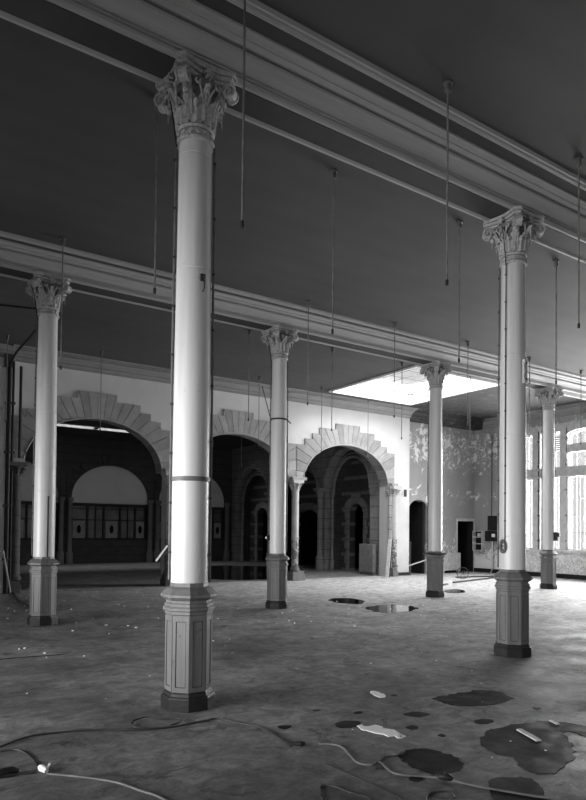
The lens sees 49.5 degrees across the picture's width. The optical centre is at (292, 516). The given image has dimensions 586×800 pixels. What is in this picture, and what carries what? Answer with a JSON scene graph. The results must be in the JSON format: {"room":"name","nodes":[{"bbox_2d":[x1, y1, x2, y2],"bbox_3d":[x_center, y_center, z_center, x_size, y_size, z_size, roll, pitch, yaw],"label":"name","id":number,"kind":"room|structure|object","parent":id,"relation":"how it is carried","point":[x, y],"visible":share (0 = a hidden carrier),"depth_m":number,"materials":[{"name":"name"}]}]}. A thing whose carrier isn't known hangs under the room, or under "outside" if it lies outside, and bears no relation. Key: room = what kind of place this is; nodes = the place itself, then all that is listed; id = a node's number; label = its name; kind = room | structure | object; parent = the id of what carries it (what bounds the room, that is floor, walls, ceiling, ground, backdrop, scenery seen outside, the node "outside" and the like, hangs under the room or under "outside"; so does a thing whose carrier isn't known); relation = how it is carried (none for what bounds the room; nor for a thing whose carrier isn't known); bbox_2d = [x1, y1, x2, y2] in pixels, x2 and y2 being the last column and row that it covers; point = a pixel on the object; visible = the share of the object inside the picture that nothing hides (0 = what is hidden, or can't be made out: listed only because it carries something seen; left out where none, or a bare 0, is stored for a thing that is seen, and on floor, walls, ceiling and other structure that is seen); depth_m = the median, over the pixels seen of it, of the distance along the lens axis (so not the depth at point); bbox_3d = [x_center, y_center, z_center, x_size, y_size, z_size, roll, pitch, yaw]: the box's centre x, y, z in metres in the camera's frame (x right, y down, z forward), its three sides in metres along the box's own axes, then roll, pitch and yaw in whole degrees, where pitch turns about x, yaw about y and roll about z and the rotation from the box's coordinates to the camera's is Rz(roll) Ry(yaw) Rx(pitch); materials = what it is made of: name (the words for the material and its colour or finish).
{"room":"abandoned columned hall","nodes":[
{"label":"abandoned columned hall","id":0,"kind":"room"},
{"bbox_2d":[57,420,256,448],"bbox_3d":[-6.699,-3.847,24.095,19.500,0.300,12.600,1,-1,-34],"label":"ceiling","id":1,"kind":"structure","parent":0,"point":[220,441],"depth_m":28.21,"materials":[{"name":"stone"}]},
{"bbox_2d":[57,423,128,432],"bbox_3d":[-7.162,-3.878,27.035,6.920,0.520,0.720,1,-1,-34],"label":"skylight","id":2,"kind":"object","parent":1,"relation":"attached to","point":[59,424],"visible":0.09,"depth_m":26.39,"materials":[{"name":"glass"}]},
{"bbox_2d":[11,361,409,577],"bbox_3d":[-3.951,-1.069,18.041,19.450,6.040,0.450,1,-1,-34],"label":"wall","id":3,"kind":"structure","parent":0,"point":[154,398],"depth_m":20.38,"materials":[{"name":"white paint"}]},
{"bbox_2d":[0,357,6,592],"bbox_3d":[-7.668,-1.020,15.149,1.660,5.740,0.220,1,-1,-34],"label":"trim","id":4,"kind":"structure","parent":3,"relation":"attached to","point":[3,370],"depth_m":15.43,"materials":[{"name":"paint"}]},
{"bbox_2d":[0,343,17,360],"bbox_3d":[-7.545,-4.039,15.203,1.800,0.300,0.340,1,-1,-34],"label":"trim","id":5,"kind":"structure","parent":3,"relation":"attached to","point":[3,347],"depth_m":15.43,"materials":[{"name":"paint"}]},
{"bbox_2d":[13,344,418,418],"bbox_3d":[-1.237,-3.884,19.358,13.590,0.320,0.450,1,-1,-34],"label":"trim","id":6,"kind":"structure","parent":3,"relation":"attached to","point":[72,361],"depth_m":18.78,"materials":[{"name":"paint"}]},
{"bbox_2d":[410,409,483,430],"bbox_3d":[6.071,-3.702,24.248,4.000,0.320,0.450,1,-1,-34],"label":"trim","id":7,"kind":"structure","parent":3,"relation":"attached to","point":[420,414],"depth_m":24.36,"materials":[{"name":"paint"}]},
{"bbox_2d":[0,0,585,418],"bbox_3d":[3.417,-4.298,10.746,23.450,0.250,20.750,1,-1,-34],"label":"ceiling","id":8,"kind":"structure","parent":0,"point":[78,128],"depth_m":8.49,"materials":[{"name":"paint"}]},
{"bbox_2d":[5,334,9,421],"bbox_3d":[-6.593,-3.176,14.648,0.092,2.030,0.092,1,-1,-34],"label":"rod","id":9,"kind":"object","parent":8,"relation":"hanging from","point":[7,335],"visible":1,"depth_m":14.64,"materials":[{"name":"metal"}]},
{"bbox_2d":[60,237,65,369],"bbox_3d":[-3.533,-3.252,9.718,0.092,2.030,0.092,1,-1,-34],"label":"rod","id":10,"kind":"object","parent":8,"relation":"hanging from","point":[63,239],"visible":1,"depth_m":9.71,"materials":[{"name":"metal"}]},
{"bbox_2d":[100,350,102,430],"bbox_3d":[-4.790,-3.131,15.855,0.092,2.030,0.092,1,-1,-34],"label":"rod","id":11,"kind":"object","parent":8,"relation":"hanging from","point":[101,351],"visible":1,"depth_m":15.85,"materials":[{"name":"metal"}]},
{"bbox_2d":[153,98,157,293],"bbox_3d":[-1.408,-3.299,6.544,0.092,2.030,0.092,1,-1,-34],"label":"rod","id":12,"kind":"object","parent":8,"relation":"hanging from","point":[155,106],"visible":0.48,"depth_m":6.54,"materials":[{"name":"metal"}]},
{"bbox_2d":[240,0,245,228],"bbox_3d":[-0.396,-3.319,5.104,0.092,2.030,0.092,1,-1,-34],"label":"rod","id":13,"kind":"object","parent":8,"relation":"hanging from","point":[244,23],"visible":1,"depth_m":5.09,"materials":[{"name":"metal"}]},
{"bbox_2d":[247,330,250,420],"bbox_3d":[-0.979,-3.129,14.134,0.092,2.030,0.092,1,-1,-34],"label":"rod","id":14,"kind":"object","parent":8,"relation":"hanging from","point":[249,331],"visible":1,"depth_m":14.13,"materials":[{"name":"metal"}]},
{"bbox_2d":[0,0,585,262],"bbox_3d":[4.484,-4.049,9.142,23.410,0.335,1.025,1,-1,-34],"label":"ceiling beam","id":15,"kind":"structure","parent":8,"relation":"attached to","point":[290,95],"depth_m":6.34,"materials":[{"name":"paint"}]},
{"bbox_2d":[0,231,585,399],"bbox_3d":[1.285,-3.978,13.920,23.410,0.335,1.025,1,-1,-34],"label":"ceiling beam","id":16,"kind":"structure","parent":8,"relation":"attached to","point":[18,261],"depth_m":12.55,"materials":[{"name":"paint"}]},
{"bbox_2d":[306,300,310,404],"bbox_3d":[0.289,-3.157,12.275,0.092,2.030,0.092,1,-1,-34],"label":"rod","id":17,"kind":"object","parent":8,"relation":"hanging from","point":[307,301],"visible":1,"depth_m":12.27,"materials":[{"name":"metal"}]},
{"bbox_2d":[320,387,322,451],"bbox_3d":[0.885,-2.990,19.652,0.092,2.030,0.092,1,-1,-34],"label":"rod","id":18,"kind":"object","parent":8,"relation":"hanging from","point":[320,387],"visible":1,"depth_m":19.64,"materials":[{"name":"metal"}]},
{"bbox_2d":[331,347,333,430],"bbox_3d":[0.949,-3.082,15.424,0.092,2.030,0.092,1,-1,-34],"label":"rod","id":19,"kind":"object","parent":8,"relation":"hanging from","point":[332,348],"visible":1,"depth_m":15.42,"materials":[{"name":"metal"}]},
{"bbox_2d":[330,169,337,333],"bbox_3d":[0.495,-3.251,7.817,0.092,2.030,0.092,1,-1,-34],"label":"rod","id":20,"kind":"object","parent":8,"relation":"hanging from","point":[333,172],"visible":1,"depth_m":7.81,"materials":[{"name":"metal"}]},
{"bbox_2d":[393,322,396,417],"bbox_3d":[2.159,-3.110,13.526,0.092,2.030,0.092,1,-1,-34],"label":"rod","id":21,"kind":"object","parent":8,"relation":"hanging from","point":[394,323],"visible":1,"depth_m":13.52,"materials":[{"name":"metal"}]},
{"bbox_2d":[400,362,403,438],"bbox_3d":[2.860,-3.034,16.702,0.092,2.030,0.092,1,-1,-34],"label":"rod","id":22,"kind":"object","parent":8,"relation":"hanging from","point":[401,363],"visible":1,"depth_m":16.69,"materials":[{"name":"metal"}]},
{"bbox_2d":[329,365,499,404],"bbox_3d":[3.686,-4.264,19.560,3.560,0.670,3.860,1,-1,-34],"label":"skylight","id":23,"kind":"object","parent":8,"relation":"attached to","point":[454,384],"visible":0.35,"depth_m":20.75,"materials":[{"name":"glass"}]},
{"bbox_2d":[443,79,452,285],"bbox_3d":[1.518,-3.275,6.252,0.092,2.030,0.092,1,-1,-34],"label":"rod","id":24,"kind":"object","parent":8,"relation":"hanging from","point":[447,83],"visible":1,"depth_m":6.25,"materials":[{"name":"metal"}]},
{"bbox_2d":[456,220,462,362],"bbox_3d":[2.373,-3.205,9.073,0.092,2.030,0.092,1,-1,-34],"label":"rod","id":25,"kind":"object","parent":8,"relation":"hanging from","point":[459,222],"visible":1,"depth_m":9.06,"materials":[{"name":"metal"}]},
{"bbox_2d":[466,341,469,427],"bbox_3d":[4.070,-3.063,14.805,0.092,2.030,0.092,1,-1,-34],"label":"rod","id":26,"kind":"object","parent":8,"relation":"hanging from","point":[467,342],"visible":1,"depth_m":14.80,"materials":[{"name":"metal"}]},
{"bbox_2d":[528,357,530,436],"bbox_3d":[5.981,-3.015,16.084,0.092,2.030,0.092,1,-1,-34],"label":"rod","id":27,"kind":"object","parent":8,"relation":"hanging from","point":[529,358],"visible":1,"depth_m":16.08,"materials":[{"name":"metal"}]},
{"bbox_2d":[553,260,558,384],"bbox_3d":[4.284,-3.157,10.352,0.092,2.030,0.092,1,-1,-34],"label":"rod","id":28,"kind":"object","parent":8,"relation":"hanging from","point":[555,262],"visible":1,"depth_m":10.34,"materials":[{"name":"metal"}]},
{"bbox_2d":[575,156,582,328],"bbox_3d":[3.374,-3.228,7.506,0.092,2.030,0.092,1,-1,-34],"label":"rod","id":29,"kind":"object","parent":8,"relation":"hanging from","point":[578,160],"visible":1,"depth_m":7.50,"materials":[{"name":"metal"}]},
{"bbox_2d":[0,560,585,799],"bbox_3d":[0.560,2.069,16.712,26.400,0.200,34.800,1,-1,-34],"label":"floor","id":30,"kind":"structure","parent":0,"point":[256,679],"depth_m":6.53,"materials":[{"name":"concrete"}]},
{"bbox_2d":[0,766,18,776],"bbox_3d":[-1.843,1.640,4.085,0.158,0.060,0.060,2,-2,-39],"label":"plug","id":31,"kind":"object","parent":30,"relation":"on","point":[5,770],"visible":1,"depth_m":4.07,"materials":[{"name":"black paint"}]},
{"bbox_2d":[2,353,22,593],"bbox_3d":[-6.853,-1.034,15.515,0.227,5.800,0.532,0,-2,35],"label":"pipe","id":32,"kind":"object","parent":30,"relation":"on","point":[10,371],"visible":0.9,"depth_m":15.42,"materials":[{"name":"black metal"}]},
{"bbox_2d":[2,550,10,592],"bbox_3d":[-6.891,1.322,15.303,0.225,1.028,0.043,1,-1,-24],"label":"hanging cable","id":33,"kind":"object","parent":32,"relation":"hanging from","point":[2,550],"visible":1,"depth_m":15.29,"materials":[{"name":"grey"}]},
{"bbox_2d":[9,328,35,364],"bbox_3d":[-5.508,-3.622,13.166,0.093,0.396,5.293,1,-1,-31],"label":"overhead cable","id":34,"kind":"object","parent":32,"relation":"attached to","point":[34,331],"visible":0.75,"depth_m":13.71,"materials":[{"name":"black paint"}]},
{"bbox_2d":[0,770,36,777],"bbox_3d":[-1.786,1.662,4.095,0.256,0.032,0.036,1,-1,-25],"label":"cable","id":35,"kind":"object","parent":30,"relation":"on","point":[35,771],"visible":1,"depth_m":4.10,"materials":[{"name":"rubber"}]},
{"bbox_2d":[0,748,37,769],"bbox_3d":[-1.856,1.668,4.401,0.522,0.023,0.105,0,-2,39],"label":"cable","id":36,"kind":"object","parent":30,"relation":"on","point":[11,749],"visible":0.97,"depth_m":4.49,"materials":[{"name":"rubber"}]},
{"bbox_2d":[20,450,64,564],"bbox_3d":[-11.786,-0.411,26.983,4.040,4.950,0.496,1,-1,-34],"label":"screen","id":37,"kind":"object","parent":30,"relation":"on","point":[27,477],"visible":0.38,"depth_m":27.45,"materials":[{"name":"paint"}]},
{"bbox_2d":[38,763,50,773],"bbox_3d":[-1.629,1.646,4.161,0.085,0.047,0.101,1,-1,-18],"label":"joint","id":38,"kind":"object","parent":30,"relation":"on","point":[42,768],"visible":1,"depth_m":4.14,"materials":[{"name":"paint"}]},
{"bbox_2d":[25,271,71,625],"bbox_3d":[-4.123,-1.087,10.602,0.641,5.748,0.641,1,-1,-34],"label":"column","id":39,"kind":"structure","parent":30,"relation":"on","point":[44,288],"depth_m":10.47,"materials":[{"name":"paint"}]},
{"bbox_2d":[0,304,35,308],"bbox_3d":[-7.340,-3.700,10.439,6.163,0.332,0.332,1,-1,-3],"label":"overhead cable","id":40,"kind":"object","parent":39,"relation":"attached to","point":[0,304],"visible":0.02,"depth_m":10.71,"materials":[{"name":"black paint"}]},
{"bbox_2d":[8,390,172,592],"bbox_3d":[-5.253,-0.686,16.950,4.499,5.200,0.845,1,-1,-34],"label":"stone arch","id":41,"kind":"object","parent":30,"relation":"on","point":[86,406],"visible":0.7,"depth_m":16.89,"materials":[{"name":"grey stone"}]},
{"bbox_2d":[47,773,165,799],"bbox_3d":[-1.097,1.665,3.920,1.052,0.023,0.134,0,-1,28],"label":"cable","id":42,"kind":"object","parent":30,"relation":"on","point":[52,774],"visible":1,"depth_m":4.00,"materials":[{"name":"grey rubber"}]},
{"bbox_2d":[65,455,153,563],"bbox_3d":[-8.380,-0.326,29.263,4.040,4.950,0.496,1,-1,-34],"label":"arched window","id":43,"kind":"structure","parent":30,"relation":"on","point":[107,503],"depth_m":29.32,"materials":[{"name":"glass"}]},
{"bbox_2d":[28,434,232,563],"bbox_3d":[-10.289,-0.768,28.266,18.300,5.750,0.400,1,-1,-34],"label":"wall","id":44,"kind":"structure","parent":30,"relation":"on","point":[71,450],"depth_m":29.42,"materials":[{"name":"paint"}]},
{"bbox_2d":[0,718,291,747],"bbox_3d":[-1.085,1.689,4.988,2.124,0.023,0.685,1,-1,-2],"label":"cable","id":45,"kind":"object","parent":30,"relation":"on","point":[263,728],"visible":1,"depth_m":5.02,"materials":[{"name":"rubber"}]},
{"bbox_2d":[131,717,182,727],"bbox_3d":[-1.119,1.681,5.179,0.404,0.017,0.282,0,-1,5],"label":"cable","id":46,"kind":"object","parent":30,"relation":"on","point":[181,719],"visible":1,"depth_m":5.26,"materials":[{"name":"rubber"}]},
{"bbox_2d":[154,472,229,561],"bbox_3d":[-4.973,-0.242,31.542,4.040,4.950,0.496,1,-1,-34],"label":"screen","id":47,"kind":"object","parent":30,"relation":"on","point":[220,551],"visible":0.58,"depth_m":32.36,"materials":[{"name":"paint"}]},
{"bbox_2d":[153,50,238,712],"bbox_3d":[-0.925,-1.157,5.825,0.641,5.748,0.641,1,-1,-34],"label":"column","id":48,"kind":"structure","parent":30,"relation":"on","point":[193,92],"depth_m":5.70,"materials":[{"name":"paint"}]},
{"bbox_2d":[172,409,303,580],"bbox_3d":[-1.662,-0.597,19.353,4.397,5.200,0.845,1,-1,-34],"label":"stone arch","id":49,"kind":"object","parent":30,"relation":"on","point":[232,422],"visible":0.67,"depth_m":19.94,"materials":[{"name":"grey stone"}]},
{"bbox_2d":[233,464,268,561],"bbox_3d":[-1.775,-0.147,31.284,0.810,4.815,3.590,1,-1,-34],"label":"archway","id":50,"kind":"object","parent":30,"relation":"on","point":[260,505],"visible":0.8,"depth_m":31.91,"materials":[{"name":"stone"}]},
{"bbox_2d":[208,565,304,579],"bbox_3d":[-2.152,2.106,24.392,5.712,0.003,7.679,1,-1,-34],"label":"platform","id":51,"kind":"object","parent":30,"relation":"on","point":[223,572],"visible":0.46,"depth_m":23.62,"materials":[{"name":"black stone"}]},
{"bbox_2d":[264,492,269,563],"bbox_3d":[-1.068,0.556,29.364,0.420,3.340,0.440,1,-1,-34],"label":"stone column","id":52,"kind":"structure","parent":30,"relation":"on","point":[265,493],"depth_m":29.30,"materials":[{"name":"grey stone"}]},
{"bbox_2d":[261,325,298,608],"bbox_3d":[-0.306,-0.992,13.156,0.654,5.748,0.641,1,-1,-34],"label":"column","id":53,"kind":"structure","parent":30,"relation":"on","point":[279,339],"depth_m":13.03,"materials":[{"name":"paint"}]},
{"bbox_2d":[277,725,291,728],"bbox_3d":[-0.064,1.710,5.165,0.118,0.003,0.104,1,-1,-34],"label":"puddle","id":54,"kind":"object","parent":30,"relation":"on","point":[280,726],"visible":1,"depth_m":5.17,"materials":[{"name":"black liquid"}]},
{"bbox_2d":[6,573,584,757],"bbox_3d":[3.363,1.925,13.744,19.418,0.016,13.816,1,-1,-34],"label":"crumbs","id":55,"kind":"object","parent":30,"relation":"on","point":[487,573],"visible":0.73,"depth_m":12.99,"materials":[{"name":"paint"}]},
{"bbox_2d":[294,741,304,745],"bbox_3d":[0.049,1.683,4.708,0.083,0.040,0.040,1,-1,3],"label":"clip","id":56,"kind":"object","parent":30,"relation":"on","point":[298,743],"visible":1,"depth_m":4.70,"materials":[{"name":"black paint"}]},
{"bbox_2d":[299,462,319,512],"bbox_3d":[0.383,-0.220,28.061,0.810,4.865,3.630,1,-1,-34],"label":"archway","id":57,"kind":"object","parent":30,"relation":"on","point":[304,506],"visible":0.21,"depth_m":27.64,"materials":[{"name":"stone"}]},
{"bbox_2d":[313,488,325,569],"bbox_3d":[1.101,0.508,26.124,0.420,3.340,0.440,1,-1,-34],"label":"stone column","id":58,"kind":"structure","parent":30,"relation":"on","point":[320,492],"depth_m":26.03,"materials":[{"name":"grey stone"}]},
{"bbox_2d":[317,784,371,799],"bbox_3d":[0.313,1.679,3.868,0.329,0.017,0.219,1,-1,3],"label":"cable","id":59,"kind":"object","parent":30,"relation":"on","point":[320,786],"visible":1,"depth_m":3.86,"materials":[{"name":"rubber"}]},
{"bbox_2d":[329,598,364,603],"bbox_3d":[1.236,1.926,14.485,0.792,0.003,1.216,1,-1,-13],"label":"puddle","id":60,"kind":"object","parent":30,"relation":"on","point":[340,600],"visible":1,"depth_m":14.53,"materials":[{"name":"black liquid"}]},
{"bbox_2d":[322,446,372,569],"bbox_3d":[2.359,-0.348,25.113,0.810,5.035,3.190,1,-1,-34],"label":"archway","id":61,"kind":"object","parent":30,"relation":"on","point":[355,498],"visible":0.77,"depth_m":25.80,"materials":[{"name":"stone"}]},
{"bbox_2d":[335,720,360,727],"bbox_3d":[0.454,1.717,5.259,0.249,0.003,0.179,1,-1,-34],"label":"puddle","id":62,"kind":"object","parent":30,"relation":"on","point":[342,724],"visible":1,"depth_m":5.24,"materials":[{"name":"black liquid"}]},
{"bbox_2d":[296,424,401,580],"bbox_3d":[1.861,-0.510,21.710,4.397,5.200,0.845,1,-1,-34],"label":"stone arch","id":63,"kind":"object","parent":30,"relation":"on","point":[348,436],"visible":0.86,"depth_m":22.17,"materials":[{"name":"grey stone"}]},
{"bbox_2d":[325,763,401,799],"bbox_3d":[0.439,1.684,4.060,0.023,0.014,0.702,2,-2,-37],"label":"cable","id":64,"kind":"object","parent":30,"relation":"on","point":[325,763],"visible":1,"depth_m":4.04,"materials":[{"name":"rubber"}]},
{"bbox_2d":[359,544,375,574],"bbox_3d":[2.734,1.576,23.374,0.160,1.120,0.800,1,-1,-34],"label":"cabinet","id":65,"kind":"object","parent":30,"relation":"on","point":[367,552],"visible":1,"depth_m":23.25,"materials":[{"name":"metal"}]},
{"bbox_2d":[370,691,385,697],"bbox_3d":[0.832,1.739,6.220,0.113,0.006,0.244,1,-1,-19],"label":"flake","id":66,"kind":"object","parent":30,"relation":"on","point":[375,693],"visible":1,"depth_m":6.20,"materials":[{"name":"white paint"}]},
{"bbox_2d":[357,724,405,737],"bbox_3d":[0.710,1.713,5.083,0.435,0.006,0.181,-1,-2,42],"label":"flake","id":67,"kind":"object","parent":30,"relation":"on","point":[377,729],"visible":1,"depth_m":5.08,"materials":[{"name":"white paint"}]},
{"bbox_2d":[385,539,392,576],"bbox_3d":[3.351,1.451,22.159,0.140,1.316,0.365,0,-1,30],"label":"leaning board","id":68,"kind":"object","parent":30,"relation":"on","point":[389,550],"visible":1,"depth_m":22.13,"materials":[{"name":"wood"}]},
{"bbox_2d":[376,751,404,768],"bbox_3d":[0.667,1.695,4.449,0.076,0.017,0.430,0,-2,38],"label":"cable","id":69,"kind":"object","parent":30,"relation":"on","point":[403,752],"visible":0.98,"depth_m":4.49,"materials":[{"name":"rubber"}]},
{"bbox_2d":[366,604,418,612],"bbox_3d":[2.043,1.905,13.156,1.355,0.003,1.164,1,-1,-34],"label":"puddle","id":70,"kind":"object","parent":30,"relation":"on","point":[391,608],"visible":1,"depth_m":13.13,"materials":[{"name":"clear liquid"}]},
{"bbox_2d":[403,712,428,716],"bbox_3d":[1.080,1.730,5.563,0.218,0.003,0.151,1,-1,-34],"label":"puddle","id":71,"kind":"object","parent":30,"relation":"on","point":[414,714],"visible":1,"depth_m":5.55,"materials":[{"name":"black liquid"}]},
{"bbox_2d":[409,777,422,781],"bbox_3d":[0.799,1.696,4.119,0.087,0.003,0.106,0,-1,21],"label":"puddle","id":72,"kind":"object","parent":30,"relation":"on","point":[416,779],"visible":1,"depth_m":4.09,"materials":[{"name":"black liquid"}]},
{"bbox_2d":[399,748,463,774],"bbox_3d":[0.965,1.705,4.449,0.426,0.003,0.490,1,-1,-34],"label":"puddle","id":73,"kind":"object","parent":30,"relation":"on","point":[430,761],"visible":0.96,"depth_m":4.42,"materials":[{"name":"black liquid"}]},
{"bbox_2d":[420,360,452,597],"bbox_3d":[3.521,-0.897,15.717,0.641,5.748,0.641,1,-1,-34],"label":"column","id":74,"kind":"structure","parent":30,"relation":"on","point":[436,370],"depth_m":15.59,"materials":[{"name":"paint"}]},
{"bbox_2d":[318,743,561,799],"bbox_3d":[0.877,1.691,4.175,1.794,0.023,0.236,0,-2,36],"label":"cable","id":75,"kind":"object","parent":30,"relation":"on","point":[333,744],"visible":1,"depth_m":4.12,"materials":[{"name":"grey rubber"}]},
{"bbox_2d":[437,771,453,780],"bbox_3d":[0.980,1.668,4.085,0.105,0.057,0.048,0,-1,24],"label":"connector","id":76,"kind":"object","parent":75,"relation":"on","point":[444,776],"visible":1,"depth_m":4.07,"materials":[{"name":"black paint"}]},
{"bbox_2d":[425,790,455,799],"bbox_3d":[0.859,1.683,3.815,0.252,0.017,0.132,1,-1,-34],"label":"cable","id":77,"kind":"object","parent":30,"relation":"on","point":[430,793],"visible":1,"depth_m":3.87,"materials":[{"name":"rubber"}]},
{"bbox_2d":[443,553,460,572],"bbox_3d":[6.172,1.812,24.793,0.950,0.780,0.140,1,-1,-34],"label":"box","id":78,"kind":"object","parent":30,"relation":"on","point":[452,561],"visible":0.88,"depth_m":24.75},
{"bbox_2d":[444,589,465,592],"bbox_3d":[4.353,2.017,17.207,0.616,0.003,1.298,0,-1,17],"label":"puddle","id":79,"kind":"object","parent":30,"relation":"on","point":[449,590],"visible":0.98,"depth_m":17.05,"materials":[{"name":"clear liquid"}]},
{"bbox_2d":[452,577,492,582],"bbox_3d":[6.017,2.087,20.967,0.070,0.040,3.105,-1,-2,41],"label":"plank","id":80,"kind":"object","parent":30,"relation":"on","point":[488,577],"depth_m":20.78,"materials":[{"name":"grey wood"}]},
{"bbox_2d":[432,690,513,705],"bbox_3d":[1.760,1.749,6.120,0.808,0.003,0.488,1,-1,-34],"label":"puddle","id":81,"kind":"object","parent":30,"relation":"on","point":[474,697],"visible":1,"depth_m":6.10,"materials":[{"name":"black liquid"}]},
{"bbox_2d":[474,719,493,723],"bbox_3d":[1.612,1.732,5.371,0.191,0.003,0.124,1,-1,-34],"label":"puddle","id":82,"kind":"object","parent":30,"relation":"on","point":[479,721],"visible":1,"depth_m":5.36,"materials":[{"name":"black liquid"}]},
{"bbox_2d":[482,205,545,657],"bbox_3d":[2.897,-1.063,8.382,0.641,5.748,0.641,1,-1,-34],"label":"column","id":83,"kind":"structure","parent":30,"relation":"on","point":[512,231],"depth_m":8.25,"materials":[{"name":"paint"}]},
{"bbox_2d":[488,776,549,799],"bbox_3d":[1.381,1.699,3.964,0.365,0.003,0.407,1,-1,1],"label":"puddle","id":84,"kind":"object","parent":30,"relation":"on","point":[520,784],"visible":0.99,"depth_m":3.97,"materials":[{"name":"grey liquid"}]},
{"bbox_2d":[480,720,585,773],"bbox_3d":[1.839,1.716,4.890,0.719,0.018,1.348,0,-2,38],"label":"puddle","id":85,"kind":"object","parent":30,"relation":"on","point":[530,755],"depth_m":4.81,"materials":[{"name":"black liquid"}]},
{"bbox_2d":[534,386,563,588],"bbox_3d":[7.343,-0.802,18.275,0.641,5.748,0.641,1,-1,-34],"label":"column","id":86,"kind":"structure","parent":30,"relation":"on","point":[549,536],"depth_m":18.15,"materials":[{"name":"paint"}]},
{"bbox_2d":[242,450,359,569],"bbox_3d":[0.507,-0.657,28.270,0.350,5.750,11.600,1,-1,-34],"label":"stone arch","id":87,"kind":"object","parent":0,"point":[339,482],"depth_m":26.26,"materials":[{"name":"stone"}]},
{"bbox_2d":[231,444,378,574],"bbox_3d":[0.216,-0.664,28.075,0.350,5.750,11.600,1,-1,-34],"label":"wall","id":88,"kind":"structure","parent":0,"point":[253,454],"depth_m":26.41,"materials":[{"name":"paint"}]},
{"bbox_2d":[250,459,369,569],"bbox_3d":[0.777,-0.650,28.451,0.300,5.750,11.600,1,-1,-34],"label":"wall","id":89,"kind":"structure","parent":0,"point":[355,480],"depth_m":26.27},
{"bbox_2d":[263,501,424,573],"bbox_3d":[1.331,0.639,28.833,1.100,3.200,11.650,1,-1,-34],"label":"wall","id":90,"kind":"structure","parent":0,"point":[417,509],"depth_m":27.43,"materials":[{"name":"black"}]},
{"bbox_2d":[409,422,473,572],"bbox_3d":[5.777,-0.820,24.941,4.400,6.040,0.300,1,-1,-34],"label":"wall","id":91,"kind":"structure","parent":0,"point":[457,454],"depth_m":25.01,"materials":[{"name":"paint"}]},
{"bbox_2d":[398,570,455,575],"bbox_3d":[5.135,2.105,24.029,3.540,0.140,0.430,1,-1,-34],"label":"baseboard","id":92,"kind":"structure","parent":91,"relation":"attached to","point":[450,571],"depth_m":23.09,"materials":[{"name":"black paint"}]},
{"bbox_2d":[456,518,474,571],"bbox_3d":[6.880,1.154,25.476,1.090,2.140,0.110,1,-1,-34],"label":"door frame","id":93,"kind":"structure","parent":91,"relation":"in","point":[457,519],"depth_m":25.34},
{"bbox_2d":[458,521,472,571],"bbox_3d":[6.454,1.085,26.196,1.300,2.300,1.720,1,-1,-34],"label":"doorway","id":94,"kind":"structure","parent":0,"point":[465,528],"depth_m":26.18,"materials":[{"name":"black"}]},
{"bbox_2d":[474,413,585,574],"bbox_3d":[13.169,-0.907,17.404,0.400,6.040,21.050,1,-1,-34],"label":"wall","id":95,"kind":"structure","parent":0,"point":[485,440],"depth_m":23.45,"materials":[{"name":"paint"}]},
{"bbox_2d":[472,531,484,550],"bbox_3d":[7.436,0.969,25.453,0.200,0.800,0.470,1,-1,-34],"label":"electrical panel","id":96,"kind":"object","parent":95,"relation":"attached to","point":[478,537],"visible":1,"depth_m":25.50,"materials":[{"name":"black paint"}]},
{"bbox_2d":[485,475,496,572],"bbox_3d":[7.876,-0.501,24.897,0.146,5.456,0.780,1,-1,-34],"label":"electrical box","id":97,"kind":"object","parent":95,"relation":"attached to","point":[491,536],"visible":0.74,"depth_m":24.92,"materials":[{"name":"black paint"}]},
{"bbox_2d":[526,435,532,548],"bbox_3d":[8.801,-0.900,23.946,0.176,4.220,0.811,1,-1,-34],"label":"window","id":98,"kind":"structure","parent":95,"relation":"in","point":[528,443],"depth_m":23.81,"materials":[{"name":"paint"}]},
{"bbox_2d":[474,568,585,579],"bbox_3d":[13.068,2.026,17.113,0.030,0.160,20.750,1,-1,-34],"label":"baseboard","id":99,"kind":"structure","parent":95,"relation":"attached to","point":[538,574],"depth_m":23.15,"materials":[{"name":"black paint"}]},
{"bbox_2d":[482,401,585,428],"bbox_3d":[12.970,-3.786,17.133,0.450,0.320,20.750,1,-1,-34],"label":"trim","id":100,"kind":"structure","parent":95,"relation":"attached to","point":[575,408],"depth_m":22.65,"materials":[{"name":"paint"}]},
{"bbox_2d":[537,432,539,548],"bbox_3d":[8.980,-0.948,23.260,0.050,4.310,0.070,1,-1,-34],"label":"conduit","id":101,"kind":"object","parent":95,"relation":"attached to","point":[538,441],"visible":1,"depth_m":23.24,"materials":[{"name":"metal"}]},
{"bbox_2d":[542,432,559,549],"bbox_3d":[9.424,-0.914,23.015,0.176,4.220,0.811,1,-1,-34],"label":"window","id":102,"kind":"structure","parent":95,"relation":"in","point":[558,499],"depth_m":22.92,"materials":[{"name":"paint"}]},
{"bbox_2d":[526,465,585,479],"bbox_3d":[13.579,-1.660,16.396,0.070,0.350,18.900,1,-1,-34],"label":"trim","id":103,"kind":"structure","parent":95,"relation":"attached to","point":[532,470],"depth_m":22.36,"materials":[{"name":"paint"}]},
{"bbox_2d":[526,549,585,553],"bbox_3d":[13.565,1.150,16.376,0.100,0.090,18.950,1,-1,-34],"label":"trim","id":104,"kind":"structure","parent":95,"relation":"attached to","point":[527,550],"depth_m":22.40,"materials":[{"name":"paint"}]},
{"bbox_2d":[565,428,567,549],"bbox_3d":[9.604,-0.962,22.330,0.050,4.310,0.070,1,-1,-34],"label":"conduit","id":105,"kind":"object","parent":95,"relation":"attached to","point":[566,438],"visible":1,"depth_m":22.31,"materials":[{"name":"metal"}]},
{"bbox_2d":[568,428,585,550],"bbox_3d":[10.133,-0.931,21.938,0.196,4.222,1.360,1,-1,-34],"label":"window","id":106,"kind":"structure","parent":95,"relation":"in","point":[575,447],"depth_m":22.24,"materials":[{"name":"paint"}]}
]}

